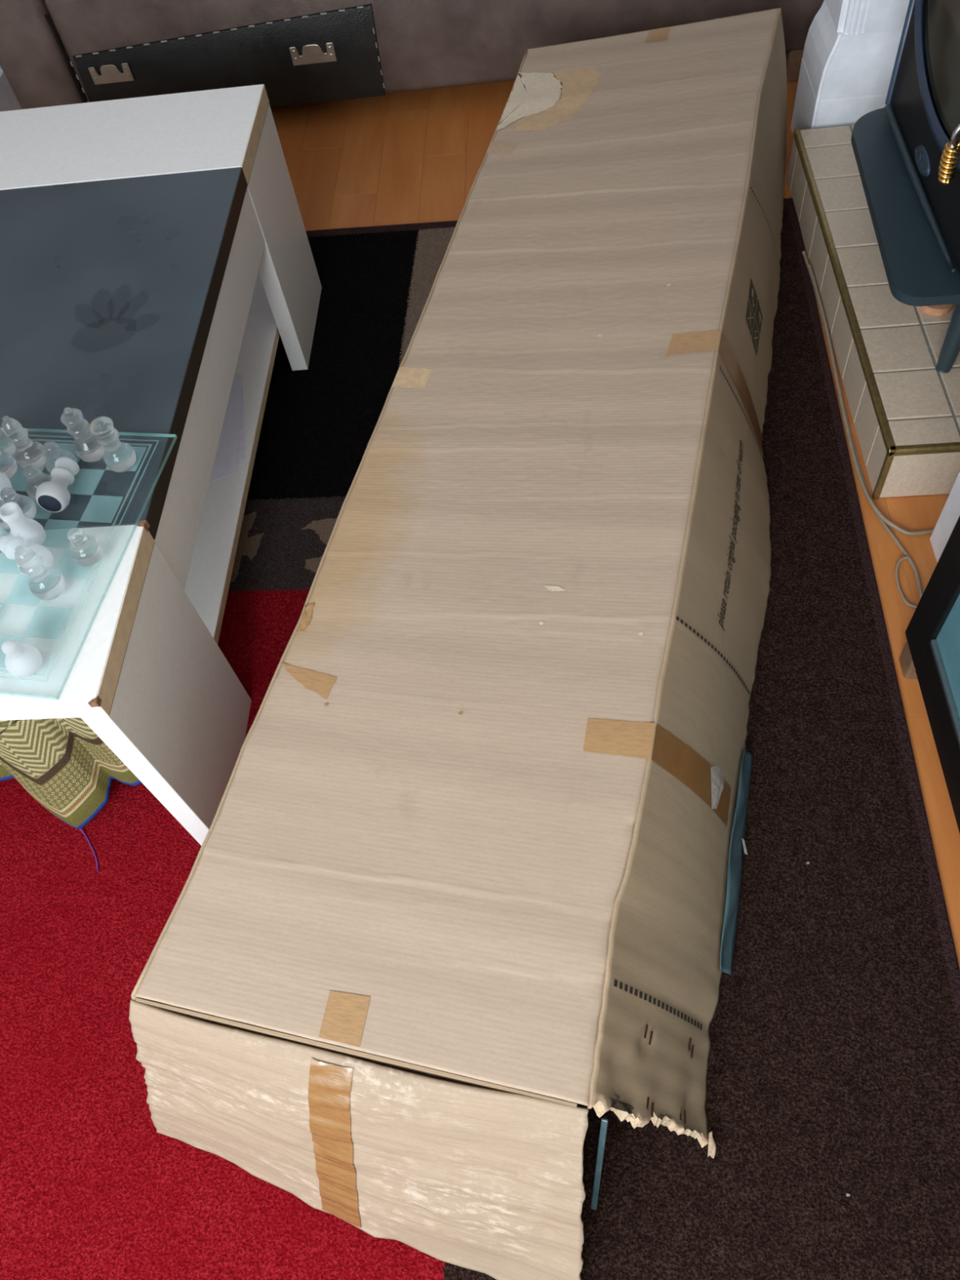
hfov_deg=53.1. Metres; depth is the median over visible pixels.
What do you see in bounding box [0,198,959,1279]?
area rug
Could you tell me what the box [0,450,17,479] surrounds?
bishop
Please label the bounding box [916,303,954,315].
terracotta offcut
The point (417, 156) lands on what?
floor
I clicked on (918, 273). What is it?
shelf
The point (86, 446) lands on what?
king
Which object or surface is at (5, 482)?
chess queen
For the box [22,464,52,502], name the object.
pawn
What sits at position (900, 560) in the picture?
cable
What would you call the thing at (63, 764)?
throw
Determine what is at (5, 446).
pawn
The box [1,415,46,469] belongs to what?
bishop
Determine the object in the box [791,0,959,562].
fireplace surround
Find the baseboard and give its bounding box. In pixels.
[0,67,22,111]
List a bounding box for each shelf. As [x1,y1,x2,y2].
[184,272,276,637]
[850,107,959,306]
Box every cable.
[802,251,922,599]
[807,264,933,535]
[894,555,917,608]
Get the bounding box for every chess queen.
[0,472,12,500]
[35,457,79,512]
[88,416,136,472]
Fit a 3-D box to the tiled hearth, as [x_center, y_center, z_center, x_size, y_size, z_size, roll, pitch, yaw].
[1.004,-0.732,1.964,0.564,0.126,1.024,-3,57,6]
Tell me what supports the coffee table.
on the area rug
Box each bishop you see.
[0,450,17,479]
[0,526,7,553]
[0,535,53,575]
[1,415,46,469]
[14,545,65,599]
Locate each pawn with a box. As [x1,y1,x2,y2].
[0,426,15,455]
[0,487,36,519]
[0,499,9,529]
[0,639,42,677]
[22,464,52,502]
[43,440,77,473]
[66,528,103,566]
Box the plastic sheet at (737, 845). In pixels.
[720,746,752,975]
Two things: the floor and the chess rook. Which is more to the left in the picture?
the chess rook
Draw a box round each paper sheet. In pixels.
[209,391,242,482]
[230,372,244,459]
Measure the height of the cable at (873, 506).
0.023 m
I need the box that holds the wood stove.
[850,0,959,373]
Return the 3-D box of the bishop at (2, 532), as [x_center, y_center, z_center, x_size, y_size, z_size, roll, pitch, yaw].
[-0.641,-0.147,1.226,0.042,0.085,0.042,-3,57,6]
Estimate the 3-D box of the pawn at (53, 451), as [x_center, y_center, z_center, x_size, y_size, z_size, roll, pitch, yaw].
[-0.576,-0.249,1.306,0.041,0.051,0.041,-3,57,6]
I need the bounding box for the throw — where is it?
[0,717,142,871]
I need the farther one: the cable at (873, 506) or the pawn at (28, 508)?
the cable at (873, 506)
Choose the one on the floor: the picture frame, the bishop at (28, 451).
the picture frame
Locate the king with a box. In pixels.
[60,407,105,462]
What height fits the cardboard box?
0.318 m
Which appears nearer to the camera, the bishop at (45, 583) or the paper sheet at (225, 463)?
the bishop at (45, 583)
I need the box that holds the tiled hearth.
[786,124,959,499]
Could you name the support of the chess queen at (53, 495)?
on the board
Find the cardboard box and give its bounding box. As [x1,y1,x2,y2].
[128,7,786,1279]
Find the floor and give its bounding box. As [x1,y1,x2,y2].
[270,80,959,968]
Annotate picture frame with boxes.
[898,515,959,833]
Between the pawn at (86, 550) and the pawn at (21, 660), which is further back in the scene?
the pawn at (86, 550)
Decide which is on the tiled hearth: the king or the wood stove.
the wood stove
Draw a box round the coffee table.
[0,84,321,845]
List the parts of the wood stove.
corner rail, rail, door glass, leg, door handle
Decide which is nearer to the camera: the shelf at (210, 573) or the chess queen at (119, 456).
the chess queen at (119, 456)
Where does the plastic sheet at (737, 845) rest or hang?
in the cardboard box
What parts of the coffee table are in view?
panel, black panel, panel, leg panel, leg panel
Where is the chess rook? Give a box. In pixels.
[0,502,45,545]
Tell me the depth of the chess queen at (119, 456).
1.29 m
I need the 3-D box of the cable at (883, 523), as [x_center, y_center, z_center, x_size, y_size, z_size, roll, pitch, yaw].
[0.726,-0.415,1.857,0.041,0.016,1.082,-5,56,4]
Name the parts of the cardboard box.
panel, panel, plastic strip, panel, panel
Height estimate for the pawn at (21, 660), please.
0.051 m
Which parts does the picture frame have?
rail, pane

